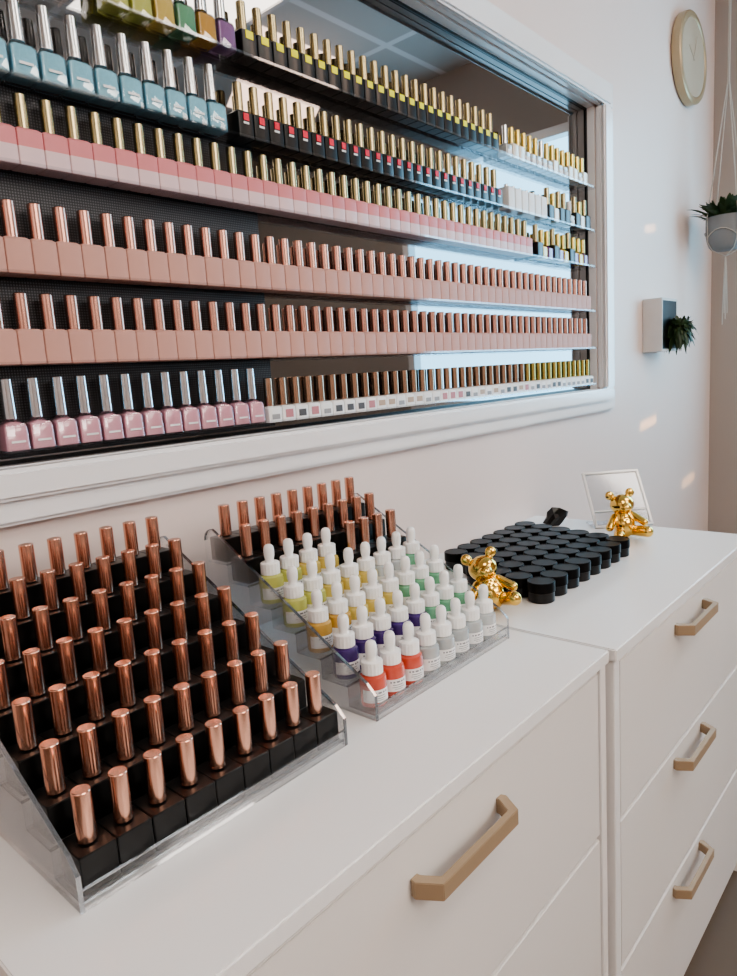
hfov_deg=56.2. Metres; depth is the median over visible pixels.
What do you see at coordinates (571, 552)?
jar
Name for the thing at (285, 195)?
bottle
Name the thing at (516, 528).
jar
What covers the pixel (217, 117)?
bottle
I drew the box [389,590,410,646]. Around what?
dropper bottle
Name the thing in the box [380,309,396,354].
bottle
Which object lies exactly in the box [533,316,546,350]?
bottle
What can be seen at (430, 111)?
bottle
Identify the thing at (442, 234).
bottle
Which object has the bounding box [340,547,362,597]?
dropper bottle
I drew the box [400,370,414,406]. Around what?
bottle
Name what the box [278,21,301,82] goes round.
bottle
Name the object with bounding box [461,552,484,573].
jar
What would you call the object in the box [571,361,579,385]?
bottle
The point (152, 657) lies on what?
bottle
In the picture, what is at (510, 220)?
bottle
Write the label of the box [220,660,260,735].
bottle
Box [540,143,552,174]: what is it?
bottle
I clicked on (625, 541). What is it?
jar
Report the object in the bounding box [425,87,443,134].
bottle
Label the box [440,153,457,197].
bottle
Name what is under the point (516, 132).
bottle
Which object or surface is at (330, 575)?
dropper bottle
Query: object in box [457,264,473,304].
bottle
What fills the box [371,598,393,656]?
dropper bottle
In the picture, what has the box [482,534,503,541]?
jar
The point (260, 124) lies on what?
bottle
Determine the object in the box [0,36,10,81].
bottle
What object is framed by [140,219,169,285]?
bottle
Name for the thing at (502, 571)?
jar
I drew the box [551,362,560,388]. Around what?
bottle
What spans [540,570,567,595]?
jar
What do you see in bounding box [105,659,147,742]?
bottle
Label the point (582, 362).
bottle
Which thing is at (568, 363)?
bottle
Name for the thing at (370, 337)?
bottle
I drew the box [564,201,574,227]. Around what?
bottle
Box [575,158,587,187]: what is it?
bottle
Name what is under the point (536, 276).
bottle
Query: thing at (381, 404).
bottle
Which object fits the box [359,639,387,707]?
dropper bottle
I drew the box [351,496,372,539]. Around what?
bottle
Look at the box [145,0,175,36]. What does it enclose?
bottle
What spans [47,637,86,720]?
bottle
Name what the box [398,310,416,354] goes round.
bottle
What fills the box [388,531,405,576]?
dropper bottle
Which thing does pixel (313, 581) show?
dropper bottle
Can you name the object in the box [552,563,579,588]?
jar
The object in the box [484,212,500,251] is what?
bottle
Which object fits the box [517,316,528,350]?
bottle
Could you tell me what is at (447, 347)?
bottle
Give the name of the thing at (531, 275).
bottle
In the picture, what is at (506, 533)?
jar
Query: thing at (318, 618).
dropper bottle
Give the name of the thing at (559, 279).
bottle
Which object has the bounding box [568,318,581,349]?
bottle
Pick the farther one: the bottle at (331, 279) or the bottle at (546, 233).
the bottle at (546, 233)
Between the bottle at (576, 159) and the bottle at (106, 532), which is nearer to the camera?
the bottle at (106, 532)
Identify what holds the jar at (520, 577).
on the base cabinet at (664, 614)
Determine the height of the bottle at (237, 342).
0.083 m
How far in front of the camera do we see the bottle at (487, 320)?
1.56 m
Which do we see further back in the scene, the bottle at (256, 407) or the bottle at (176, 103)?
the bottle at (256, 407)
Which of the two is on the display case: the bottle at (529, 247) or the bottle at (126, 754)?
the bottle at (529, 247)
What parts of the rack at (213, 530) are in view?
panel, panel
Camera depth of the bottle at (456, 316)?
1.47 m
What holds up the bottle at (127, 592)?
on the rack at (236, 607)
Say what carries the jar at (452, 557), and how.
on the base cabinet at (664, 614)
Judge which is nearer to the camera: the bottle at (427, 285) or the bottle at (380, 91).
the bottle at (380, 91)
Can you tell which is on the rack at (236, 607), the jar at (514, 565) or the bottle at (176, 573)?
the bottle at (176, 573)
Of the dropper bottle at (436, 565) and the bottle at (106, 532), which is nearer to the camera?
the bottle at (106, 532)
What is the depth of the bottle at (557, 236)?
1.79 m
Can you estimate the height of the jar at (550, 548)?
0.034 m
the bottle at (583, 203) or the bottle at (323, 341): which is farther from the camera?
the bottle at (583, 203)
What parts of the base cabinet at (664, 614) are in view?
drawer, drawer, drawer, drawer handle, drawer handle, drawer handle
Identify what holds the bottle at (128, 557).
on the rack at (236, 607)
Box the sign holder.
[581,469,653,528]
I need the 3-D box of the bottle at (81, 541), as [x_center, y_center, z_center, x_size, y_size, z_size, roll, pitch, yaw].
[-0.333,0.088,0.808,0.035,0.075,0.031,4,12,41]
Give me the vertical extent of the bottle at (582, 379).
0.070 m
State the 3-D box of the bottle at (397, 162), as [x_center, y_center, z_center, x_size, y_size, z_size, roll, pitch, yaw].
[0.045,-0.616,1.287,0.030,0.080,0.028,4,12,41]
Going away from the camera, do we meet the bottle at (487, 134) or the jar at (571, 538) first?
the jar at (571, 538)
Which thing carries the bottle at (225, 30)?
on the display case
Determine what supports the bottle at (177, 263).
on the display case
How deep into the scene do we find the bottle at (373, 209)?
1.24 m
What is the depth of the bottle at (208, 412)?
1.00 m
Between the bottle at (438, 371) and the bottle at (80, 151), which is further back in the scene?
the bottle at (438, 371)
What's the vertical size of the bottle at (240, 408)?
0.086 m
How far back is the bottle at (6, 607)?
0.73 m
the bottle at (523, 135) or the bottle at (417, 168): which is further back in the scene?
the bottle at (523, 135)
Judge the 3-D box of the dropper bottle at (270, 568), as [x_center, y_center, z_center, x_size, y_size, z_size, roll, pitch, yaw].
[-0.126,0.109,0.888,0.032,0.076,0.032,-10,11,-35]
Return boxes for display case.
[0,0,614,527]
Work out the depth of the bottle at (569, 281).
1.85 m
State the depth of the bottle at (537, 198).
1.68 m
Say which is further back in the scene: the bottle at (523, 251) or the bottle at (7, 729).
the bottle at (523, 251)
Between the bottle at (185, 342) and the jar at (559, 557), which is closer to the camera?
the bottle at (185, 342)
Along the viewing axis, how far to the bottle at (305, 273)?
1.12 m
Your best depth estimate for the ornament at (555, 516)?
1.64 m
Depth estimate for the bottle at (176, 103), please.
0.93 m
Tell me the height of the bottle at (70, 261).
0.083 m
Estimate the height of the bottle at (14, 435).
0.086 m
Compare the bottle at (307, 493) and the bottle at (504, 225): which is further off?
the bottle at (504, 225)
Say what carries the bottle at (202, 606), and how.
on the rack at (236, 607)
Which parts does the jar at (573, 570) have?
jar lid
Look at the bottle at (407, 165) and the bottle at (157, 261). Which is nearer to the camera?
the bottle at (157, 261)
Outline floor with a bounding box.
[684,870,736,975]
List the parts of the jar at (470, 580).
jar lid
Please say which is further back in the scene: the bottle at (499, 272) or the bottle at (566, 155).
the bottle at (566, 155)
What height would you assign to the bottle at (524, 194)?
0.058 m
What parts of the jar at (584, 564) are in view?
jar lid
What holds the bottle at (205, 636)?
on the rack at (236, 607)
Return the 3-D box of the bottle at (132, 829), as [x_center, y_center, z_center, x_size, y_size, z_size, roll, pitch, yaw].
[-0.198,0.263,0.557,0.035,0.075,0.031,4,12,41]
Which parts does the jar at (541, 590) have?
jar lid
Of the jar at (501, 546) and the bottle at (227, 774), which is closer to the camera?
the bottle at (227, 774)
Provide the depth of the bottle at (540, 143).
1.70 m
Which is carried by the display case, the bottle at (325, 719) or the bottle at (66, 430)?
the bottle at (66, 430)
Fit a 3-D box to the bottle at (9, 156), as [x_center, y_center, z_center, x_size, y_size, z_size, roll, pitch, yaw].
[-0.419,-0.407,0.777,0.030,0.082,0.030,4,12,41]
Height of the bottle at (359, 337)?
0.083 m
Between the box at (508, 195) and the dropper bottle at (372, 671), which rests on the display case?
the box at (508, 195)
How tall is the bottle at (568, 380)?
0.070 m
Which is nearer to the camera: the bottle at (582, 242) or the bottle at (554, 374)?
the bottle at (554, 374)
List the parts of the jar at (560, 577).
jar lid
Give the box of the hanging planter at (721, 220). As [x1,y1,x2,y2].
[691,0,736,324]
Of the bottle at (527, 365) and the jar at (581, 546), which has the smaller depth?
the jar at (581, 546)
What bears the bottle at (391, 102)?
on the display case
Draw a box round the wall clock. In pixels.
[671,9,706,106]
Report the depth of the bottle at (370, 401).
1.26 m
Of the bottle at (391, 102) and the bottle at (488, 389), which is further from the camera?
the bottle at (488, 389)
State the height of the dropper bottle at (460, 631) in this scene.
0.076 m
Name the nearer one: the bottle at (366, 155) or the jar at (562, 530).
the bottle at (366, 155)
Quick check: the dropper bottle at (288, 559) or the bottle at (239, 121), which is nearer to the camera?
the dropper bottle at (288, 559)
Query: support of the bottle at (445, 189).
on the display case
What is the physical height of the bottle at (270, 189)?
0.082 m
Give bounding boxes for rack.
[0,536,347,914]
[204,493,508,721]
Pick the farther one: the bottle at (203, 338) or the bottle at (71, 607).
the bottle at (203, 338)
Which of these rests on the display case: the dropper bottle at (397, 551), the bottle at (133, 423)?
the bottle at (133, 423)
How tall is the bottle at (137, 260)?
0.083 m
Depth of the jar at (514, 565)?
1.23 m
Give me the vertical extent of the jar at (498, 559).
0.034 m
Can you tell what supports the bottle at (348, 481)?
on the rack at (213, 530)
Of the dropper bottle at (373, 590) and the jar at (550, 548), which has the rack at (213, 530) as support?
the dropper bottle at (373, 590)
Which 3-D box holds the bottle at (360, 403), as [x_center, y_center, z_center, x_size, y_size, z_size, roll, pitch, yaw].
[-0.024,-0.172,1.247,0.028,0.070,0.028,4,12,41]
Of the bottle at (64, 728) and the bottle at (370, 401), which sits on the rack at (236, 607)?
the bottle at (64, 728)
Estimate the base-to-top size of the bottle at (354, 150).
0.080 m
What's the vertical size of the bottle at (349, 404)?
0.070 m
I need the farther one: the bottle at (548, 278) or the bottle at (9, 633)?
the bottle at (548, 278)
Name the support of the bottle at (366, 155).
on the display case
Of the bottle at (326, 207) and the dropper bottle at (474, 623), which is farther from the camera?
the bottle at (326, 207)
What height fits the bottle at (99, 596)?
0.075 m
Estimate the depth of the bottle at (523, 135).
1.63 m
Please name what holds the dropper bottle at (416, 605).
on the rack at (213, 530)
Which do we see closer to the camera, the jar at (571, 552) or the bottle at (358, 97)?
the bottle at (358, 97)
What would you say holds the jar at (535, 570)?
on the base cabinet at (664, 614)
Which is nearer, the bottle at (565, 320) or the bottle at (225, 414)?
the bottle at (225, 414)
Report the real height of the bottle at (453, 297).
0.083 m
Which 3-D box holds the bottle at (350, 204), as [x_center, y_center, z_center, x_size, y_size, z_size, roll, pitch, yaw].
[-0.042,-0.499,1.199,0.030,0.082,0.030,4,12,41]
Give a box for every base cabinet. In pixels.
[0,616,608,975]
[424,516,736,975]
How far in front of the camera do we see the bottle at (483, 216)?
1.52 m
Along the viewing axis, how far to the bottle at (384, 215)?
1.26 m
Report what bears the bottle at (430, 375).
on the display case
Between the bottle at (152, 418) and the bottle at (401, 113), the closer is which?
the bottle at (152, 418)
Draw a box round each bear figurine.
[461,546,521,608]
[605,488,653,536]
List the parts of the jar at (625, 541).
jar lid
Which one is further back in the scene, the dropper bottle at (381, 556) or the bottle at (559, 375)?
the bottle at (559, 375)
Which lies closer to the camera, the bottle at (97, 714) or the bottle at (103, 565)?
the bottle at (97, 714)
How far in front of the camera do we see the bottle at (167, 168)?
0.93 m
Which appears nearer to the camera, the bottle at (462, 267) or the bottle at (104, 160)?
the bottle at (104, 160)
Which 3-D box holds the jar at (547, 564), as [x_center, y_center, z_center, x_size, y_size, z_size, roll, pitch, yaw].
[0.314,0.148,1.232,0.045,0.034,0.045,4,12,41]
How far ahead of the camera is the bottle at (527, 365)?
1.71 m
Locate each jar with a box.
[444,548,467,569]
[457,543,479,552]
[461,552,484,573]
[466,565,475,585]
[470,538,491,546]
[474,547,497,553]
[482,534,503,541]
[487,542,509,550]
[493,529,514,536]
[493,556,503,566]
[495,551,516,560]
[496,567,510,591]
[498,560,523,571]
[499,537,520,545]
[504,525,524,532]
[505,545,527,554]
[505,571,532,597]
[510,532,531,540]
[511,555,535,564]
[515,521,534,527]
[516,540,539,549]
[518,565,544,576]
[521,528,541,535]
[523,549,547,558]
[527,535,549,543]
[527,576,555,603]
[531,524,551,530]
[531,559,556,569]
[535,544,558,553]
[538,531,560,538]
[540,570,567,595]
[543,553,568,563]
[546,539,569,547]
[548,527,569,533]
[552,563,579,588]
[555,547,579,557]
[556,534,579,542]
[564,557,590,581]
[565,542,589,551]
[566,529,588,537]
[575,551,601,574]
[576,537,599,545]
[585,533,608,540]
[586,546,610,568]
[596,541,620,562]
[606,536,629,557]
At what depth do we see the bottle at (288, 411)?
1.11 m
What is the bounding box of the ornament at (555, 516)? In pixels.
[543,507,567,525]
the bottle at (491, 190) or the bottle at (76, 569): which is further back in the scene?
the bottle at (491, 190)
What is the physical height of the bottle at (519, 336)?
0.083 m
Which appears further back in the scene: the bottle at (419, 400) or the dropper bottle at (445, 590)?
the bottle at (419, 400)
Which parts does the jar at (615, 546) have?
jar lid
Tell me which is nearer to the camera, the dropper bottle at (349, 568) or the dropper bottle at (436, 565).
the dropper bottle at (349, 568)
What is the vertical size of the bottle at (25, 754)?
0.075 m
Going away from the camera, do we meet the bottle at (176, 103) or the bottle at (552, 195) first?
the bottle at (176, 103)
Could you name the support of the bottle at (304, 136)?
on the display case
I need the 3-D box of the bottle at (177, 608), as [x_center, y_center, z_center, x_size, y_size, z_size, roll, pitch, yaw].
[-0.205,0.161,0.751,0.035,0.075,0.031,4,12,41]
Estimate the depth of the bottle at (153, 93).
0.90 m
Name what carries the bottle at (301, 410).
on the display case
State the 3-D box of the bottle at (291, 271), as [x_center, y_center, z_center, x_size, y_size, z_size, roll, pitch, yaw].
[-0.133,-0.356,1.107,0.030,0.083,0.030,4,12,41]
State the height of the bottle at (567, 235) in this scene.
0.080 m
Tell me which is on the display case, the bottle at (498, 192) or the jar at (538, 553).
the bottle at (498, 192)
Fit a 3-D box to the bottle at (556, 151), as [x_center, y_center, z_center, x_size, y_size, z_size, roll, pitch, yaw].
[0.483,-0.833,1.767,0.025,0.070,0.024,4,12,41]
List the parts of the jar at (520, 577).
jar lid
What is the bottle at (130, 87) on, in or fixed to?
on the display case
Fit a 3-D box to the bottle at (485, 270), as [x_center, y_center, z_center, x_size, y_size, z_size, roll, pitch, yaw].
[0.264,-0.453,1.551,0.030,0.083,0.030,4,12,41]
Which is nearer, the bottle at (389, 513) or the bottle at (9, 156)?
the bottle at (9, 156)
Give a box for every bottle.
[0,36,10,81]
[0,109,19,169]
[0,199,34,277]
[0,236,7,274]
[0,298,20,366]
[0,378,31,454]
[0,549,13,616]
[0,614,26,697]
[0,659,16,752]
[2,697,44,795]
[4,0,40,89]
[9,576,36,650]
[11,92,45,174]
[12,292,46,365]
[14,648,52,735]
[18,543,43,611]
[25,377,56,450]
[26,203,59,278]
[29,738,76,843]
[31,605,60,684]
[33,4,68,96]
[37,99,70,178]
[38,294,71,364]
[39,569,66,640]
[39,684,81,776]
[47,537,72,602]
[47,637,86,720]
[50,376,80,447]
[52,206,83,280]
[54,597,91,672]
[59,784,120,895]
[61,14,95,103]
[61,562,95,630]
[62,105,94,182]
[63,295,94,364]
[66,723,111,820]
[67,531,98,594]
[73,375,103,445]
[73,671,115,758]
[75,210,106,281]
[78,627,118,706]
[83,589,120,660]
[86,111,117,186]
[87,24,120,109]
[87,296,116,363]
[88,555,122,621]
[92,526,123,586]
[96,0,129,19]
[96,374,124,442]
[96,766,155,872]
[99,213,128,283]
[101,708,146,800]
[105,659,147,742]
[108,117,138,190]
[108,617,147,693]
[109,297,138,362]
[111,581,147,650]
[112,32,144,116]
[114,549,147,612]
[116,521,147,579]
[117,373,145,439]
[120,216,149,284]
[122,0,153,27]
[130,123,159,193]
[130,298,158,362]
[132,749,187,850]
[134,695,178,783]
[135,649,176,727]
[136,41,167,121]
[136,609,174,680]
[137,574,172,640]
[138,372,164,437]
[138,543,171,604]
[139,516,170,572]
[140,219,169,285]
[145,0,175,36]
[150,128,178,196]
[151,299,177,361]
[158,49,188,127]
[158,372,183,434]
[161,222,188,286]
[162,538,194,596]
[162,567,197,630]
[163,600,200,669]
[164,638,203,714]
[165,682,207,765]
[166,733,217,830]
[168,0,197,43]
[168,300,195,361]
[169,133,197,199]
[177,371,201,432]
[179,56,208,132]
[180,224,206,287]
[186,561,219,622]
[188,137,215,203]
[188,300,213,360]
[188,593,224,659]
[189,0,217,51]
[190,629,229,701]
[193,671,235,750]
[195,370,218,430]
[197,227,223,288]
[197,719,244,812]
[199,63,227,137]
[205,142,232,205]
[206,301,230,359]
[209,0,236,58]
[210,504,240,562]
[211,585,246,649]
[212,369,234,428]
[214,229,239,289]
[215,620,253,689]
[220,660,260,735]
[222,146,248,208]
[223,302,246,359]
[225,705,270,795]
[227,81,253,144]
[229,369,250,426]
[230,232,255,290]
[231,523,264,583]
[232,0,257,65]
[232,500,259,550]
[239,150,264,211]
[239,303,261,358]
[239,612,275,678]
[244,87,269,148]
[244,368,265,424]
[245,650,284,721]
[246,234,270,291]
[248,7,272,71]
[251,496,276,544]
[252,693,294,779]
[253,519,282,560]
[254,154,279,213]
[255,304,276,358]
[259,544,283,603]
[260,92,283,151]
[262,236,285,292]
[263,14,287,76]
[263,378,282,422]
[267,304,290,358]
[268,640,306,709]
[269,158,293,216]
[269,492,292,538]
[273,514,299,561]
[274,97,297,155]
[277,377,295,420]
[277,681,317,764]
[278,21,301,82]
[278,238,299,293]
[279,538,303,588]
[282,566,307,627]
[283,162,307,218]
[284,305,304,357]
[286,489,308,532]
[289,102,311,159]
[289,376,308,419]
[291,240,312,294]
[291,510,314,549]
[292,27,315,86]
[296,305,317,357]
[297,165,320,220]
[299,533,321,577]
[300,376,320,417]
[300,670,338,750]
[302,106,324,162]
[302,486,323,530]
[303,559,326,607]
[304,242,325,295]
[305,33,328,91]
[306,589,333,652]
[307,506,330,551]
[310,168,333,223]
[311,306,330,356]
[315,111,337,165]
[315,375,332,416]
[316,244,338,295]
[316,482,338,526]
[317,527,339,570]
[318,39,340,96]
[320,503,345,550]
[321,553,344,606]
[322,172,345,225]
[323,307,342,356]
[327,374,344,414]
[327,581,352,641]
[328,115,349,168]
[328,246,350,296]
[331,45,352,100]
[331,479,351,520]
[332,613,359,679]
[333,307,354,356]
[335,175,357,227]
[335,499,359,544]
[336,521,361,564]
[339,374,355,413]
[340,119,360,171]
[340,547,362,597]
[343,50,364,105]
[343,247,361,297]
[344,476,364,516]
[346,575,369,628]
[347,178,368,229]
[347,308,365,355]
[350,373,365,412]
[351,123,372,174]
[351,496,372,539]
[353,249,372,298]
[353,605,377,668]
[354,55,375,109]
[356,516,377,556]
[357,542,378,590]
[358,181,379,231]
[359,308,376,355]
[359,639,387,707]
[361,372,376,410]
[363,127,382,177]
[363,250,383,298]
[363,568,386,621]
[364,492,385,535]
[365,60,386,113]
[367,309,386,355]
[369,183,389,232]
[370,512,392,550]
[371,372,386,409]
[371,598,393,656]
[373,536,393,583]
[374,131,393,180]
[375,252,393,299]
[376,65,396,116]
[380,186,400,234]
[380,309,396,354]
[380,562,400,613]
[380,630,405,695]
[381,371,395,408]
[383,509,405,545]
[384,134,403,182]
[385,253,403,300]
[387,70,406,120]
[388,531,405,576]
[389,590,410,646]
[390,310,406,354]
[391,189,410,236]
[391,371,405,407]
[394,138,413,185]
[394,255,413,300]
[397,75,416,124]
[397,556,415,605]
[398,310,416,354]
[399,621,423,684]
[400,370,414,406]
[401,191,419,237]
[403,527,419,569]
[404,141,422,187]
[406,583,426,636]
[407,79,425,127]
[407,256,422,301]
[409,194,428,239]
[409,370,423,405]
[410,311,425,353]
[411,550,428,597]
[413,144,431,190]
[413,258,431,301]
[416,83,434,131]
[416,613,439,674]
[418,369,431,404]
[419,311,434,353]
[420,196,437,241]
[421,576,440,627]
[423,147,440,192]
[424,259,440,302]
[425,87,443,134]
[426,545,443,590]
[427,369,440,402]
[428,198,446,242]
[428,311,442,353]
[431,150,449,194]
[432,260,449,302]
[432,605,455,664]
[434,312,451,353]
[434,368,448,401]
[435,91,452,137]
[435,570,454,619]
[438,200,454,244]
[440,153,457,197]
[440,261,457,303]
[443,95,460,140]
[443,368,455,401]
[445,202,462,245]
[445,312,459,352]
[446,598,469,655]
[448,156,465,199]
[449,262,465,303]
[450,564,468,612]
[451,99,468,143]
[451,367,463,400]
[453,313,467,352]
[454,205,470,246]
[456,159,473,201]
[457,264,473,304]
[459,103,476,146]
[459,367,470,399]
[461,207,478,248]
[461,313,474,352]
[461,591,482,647]
[464,162,480,203]
[465,265,480,304]
[465,366,478,398]
[466,313,482,352]
[467,106,483,149]
[469,208,485,249]
[472,164,488,205]
[473,266,487,305]
[473,366,485,397]
[474,110,491,151]
[475,584,496,639]
[476,314,489,351]
[477,210,493,250]
[479,167,495,206]
[479,267,494,305]
[480,366,491,396]
[482,113,498,154]
[483,314,496,351]
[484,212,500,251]
[486,169,502,208]
[486,365,498,395]
[489,268,501,306]
[490,314,503,351]
[491,214,506,252]
[493,269,508,306]
[494,365,504,395]
[497,216,513,254]
[497,315,509,351]
[498,125,511,159]
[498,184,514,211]
[500,365,511,394]
[501,315,516,351]
[502,270,515,306]
[504,127,518,162]
[504,217,519,255]
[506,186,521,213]
[506,271,521,307]
[506,364,517,393]
[510,130,524,164]
[511,219,526,256]
[511,315,522,350]
[512,364,523,392]
[513,188,527,215]
[514,271,527,307]
[517,133,530,166]
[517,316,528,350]
[518,221,532,257]
[518,363,528,392]
[520,190,534,217]
[522,272,533,308]
[523,316,534,350]
[524,136,535,168]
[524,273,539,308]
[524,363,534,391]
[526,192,540,218]
[528,224,542,259]
[529,138,541,170]
[529,316,540,350]
[530,363,540,390]
[532,194,546,220]
[533,274,545,308]
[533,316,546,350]
[535,141,547,172]
[535,230,547,259]
[536,363,545,389]
[538,275,550,309]
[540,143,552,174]
[540,187,554,222]
[541,231,552,260]
[541,317,551,349]
[541,362,550,389]
[542,276,556,309]
[545,145,558,176]
[545,229,559,262]
[546,362,555,388]
[547,193,558,223]
[547,317,556,349]
[551,148,562,178]
[551,191,565,225]
[551,276,561,309]
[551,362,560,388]
[552,233,563,262]
[552,317,562,349]
[554,277,566,310]
[556,150,567,180]
[557,193,570,226]
[557,235,568,263]
[557,317,567,349]
[557,361,565,387]
[558,278,571,310]
[561,152,573,182]
[561,232,574,264]
[561,361,570,386]
[562,318,572,349]
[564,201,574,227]
[565,318,577,349]
[566,279,576,310]
[566,361,575,386]
[567,154,578,184]
[567,197,580,229]
[568,237,578,265]
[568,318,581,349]
[571,156,582,185]
[571,279,581,311]
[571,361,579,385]
[573,202,584,230]
[573,238,583,266]
[573,280,585,311]
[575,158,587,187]
[576,360,584,385]
[577,240,587,266]
[578,200,590,231]
[578,318,586,348]
[580,281,590,311]
[580,360,588,384]
[582,319,590,348]
[585,360,592,384]
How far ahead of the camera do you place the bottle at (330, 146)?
1.15 m
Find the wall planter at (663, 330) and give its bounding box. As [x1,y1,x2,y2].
[643,297,697,354]
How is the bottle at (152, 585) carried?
on the rack at (236, 607)
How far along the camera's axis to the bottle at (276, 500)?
0.99 m
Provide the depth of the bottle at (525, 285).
1.68 m
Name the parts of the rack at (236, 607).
panel, panel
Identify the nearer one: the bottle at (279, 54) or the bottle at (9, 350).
the bottle at (9, 350)
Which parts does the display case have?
panel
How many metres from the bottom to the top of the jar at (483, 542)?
0.034 m
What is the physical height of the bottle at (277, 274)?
0.083 m
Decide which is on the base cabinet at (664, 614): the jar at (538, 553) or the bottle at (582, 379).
the jar at (538, 553)
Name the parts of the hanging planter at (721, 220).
pot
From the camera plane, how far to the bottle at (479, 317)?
1.54 m
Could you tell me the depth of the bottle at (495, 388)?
1.58 m
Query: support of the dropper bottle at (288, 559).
on the rack at (213, 530)
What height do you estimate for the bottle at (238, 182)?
0.082 m
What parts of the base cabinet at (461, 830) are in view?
drawer, drawer handle, drawer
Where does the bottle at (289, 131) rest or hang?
on the display case
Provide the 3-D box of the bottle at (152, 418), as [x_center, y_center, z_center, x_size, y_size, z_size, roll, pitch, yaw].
[-0.300,-0.113,0.938,0.029,0.086,0.029,4,12,41]
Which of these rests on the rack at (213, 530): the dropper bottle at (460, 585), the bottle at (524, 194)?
the dropper bottle at (460, 585)
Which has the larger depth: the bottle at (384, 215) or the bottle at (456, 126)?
the bottle at (456, 126)
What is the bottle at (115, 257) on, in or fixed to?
on the display case
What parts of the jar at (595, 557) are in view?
jar lid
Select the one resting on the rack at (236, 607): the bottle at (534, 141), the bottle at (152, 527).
the bottle at (152, 527)
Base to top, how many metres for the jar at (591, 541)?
0.034 m
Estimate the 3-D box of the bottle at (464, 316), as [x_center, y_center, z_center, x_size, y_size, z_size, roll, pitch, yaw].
[0.211,-0.337,1.501,0.030,0.083,0.030,4,12,41]
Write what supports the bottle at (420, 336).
on the display case
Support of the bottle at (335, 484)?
on the rack at (213, 530)
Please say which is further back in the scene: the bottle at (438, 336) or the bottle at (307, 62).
the bottle at (438, 336)
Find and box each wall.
[0,0,714,624]
[708,0,736,533]
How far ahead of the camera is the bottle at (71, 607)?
0.70 m
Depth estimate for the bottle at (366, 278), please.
1.23 m
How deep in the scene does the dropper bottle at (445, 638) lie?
0.88 m
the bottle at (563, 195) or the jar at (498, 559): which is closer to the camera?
the jar at (498, 559)
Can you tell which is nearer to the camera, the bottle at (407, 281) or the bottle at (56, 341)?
the bottle at (56, 341)
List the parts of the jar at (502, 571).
jar lid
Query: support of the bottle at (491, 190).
on the display case
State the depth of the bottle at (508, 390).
1.62 m
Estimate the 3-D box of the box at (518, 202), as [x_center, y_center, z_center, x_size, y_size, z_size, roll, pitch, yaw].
[0.340,-0.677,1.618,0.029,0.058,0.028,4,12,41]
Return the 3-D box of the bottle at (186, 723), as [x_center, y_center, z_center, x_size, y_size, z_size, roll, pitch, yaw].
[-0.173,0.222,0.652,0.035,0.075,0.031,4,12,41]
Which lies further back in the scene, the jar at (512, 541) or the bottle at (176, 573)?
the jar at (512, 541)
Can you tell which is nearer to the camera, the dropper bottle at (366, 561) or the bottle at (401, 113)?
the dropper bottle at (366, 561)
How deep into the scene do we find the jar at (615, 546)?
1.31 m
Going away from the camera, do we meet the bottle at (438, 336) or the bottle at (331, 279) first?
the bottle at (331, 279)
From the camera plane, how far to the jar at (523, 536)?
1.44 m
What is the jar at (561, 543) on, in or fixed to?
on the base cabinet at (664, 614)
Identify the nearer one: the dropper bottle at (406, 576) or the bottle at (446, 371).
the dropper bottle at (406, 576)
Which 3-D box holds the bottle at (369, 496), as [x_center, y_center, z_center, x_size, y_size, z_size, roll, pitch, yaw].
[0.003,0.045,1.093,0.035,0.075,0.031,4,12,41]
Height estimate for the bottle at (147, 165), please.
0.082 m
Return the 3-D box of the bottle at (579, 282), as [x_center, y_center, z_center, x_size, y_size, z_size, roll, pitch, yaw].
[0.582,-0.531,1.907,0.030,0.083,0.030,4,12,41]
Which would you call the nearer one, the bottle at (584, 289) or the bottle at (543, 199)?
the bottle at (543, 199)
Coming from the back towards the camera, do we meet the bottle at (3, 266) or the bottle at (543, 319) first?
the bottle at (543, 319)
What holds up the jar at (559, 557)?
on the base cabinet at (664, 614)
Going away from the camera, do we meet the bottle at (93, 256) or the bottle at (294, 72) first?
the bottle at (93, 256)
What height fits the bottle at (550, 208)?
0.080 m
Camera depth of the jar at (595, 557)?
1.25 m
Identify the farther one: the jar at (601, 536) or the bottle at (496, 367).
the bottle at (496, 367)
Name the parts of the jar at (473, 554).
jar lid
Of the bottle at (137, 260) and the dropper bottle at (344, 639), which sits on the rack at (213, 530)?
the dropper bottle at (344, 639)
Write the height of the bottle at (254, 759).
0.075 m
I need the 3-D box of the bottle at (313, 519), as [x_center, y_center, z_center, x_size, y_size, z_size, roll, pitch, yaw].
[-0.078,0.065,1.001,0.035,0.075,0.031,4,12,41]
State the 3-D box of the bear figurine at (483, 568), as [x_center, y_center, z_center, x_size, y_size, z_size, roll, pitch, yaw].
[0.192,0.147,1.083,0.084,0.098,0.084,-4,9,0]
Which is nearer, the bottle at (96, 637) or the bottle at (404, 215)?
the bottle at (96, 637)
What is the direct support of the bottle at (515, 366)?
on the display case
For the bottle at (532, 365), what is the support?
on the display case
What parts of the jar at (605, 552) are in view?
jar lid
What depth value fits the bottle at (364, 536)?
1.01 m
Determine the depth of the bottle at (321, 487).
1.06 m
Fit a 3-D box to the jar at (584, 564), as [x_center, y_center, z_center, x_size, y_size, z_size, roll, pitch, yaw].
[0.372,0.145,1.229,0.045,0.034,0.045,4,12,41]
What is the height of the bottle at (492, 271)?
0.083 m
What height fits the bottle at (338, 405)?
0.070 m
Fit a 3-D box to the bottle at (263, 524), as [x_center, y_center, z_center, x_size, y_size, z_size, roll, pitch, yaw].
[-0.139,0.080,0.933,0.035,0.075,0.031,4,12,41]
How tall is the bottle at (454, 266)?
0.083 m
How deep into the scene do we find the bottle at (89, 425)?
0.86 m
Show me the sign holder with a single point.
(600, 525)
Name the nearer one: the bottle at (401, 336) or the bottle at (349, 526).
the bottle at (349, 526)
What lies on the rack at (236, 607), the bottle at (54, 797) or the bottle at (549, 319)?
the bottle at (54, 797)
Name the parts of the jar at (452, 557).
jar lid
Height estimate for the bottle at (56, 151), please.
0.082 m

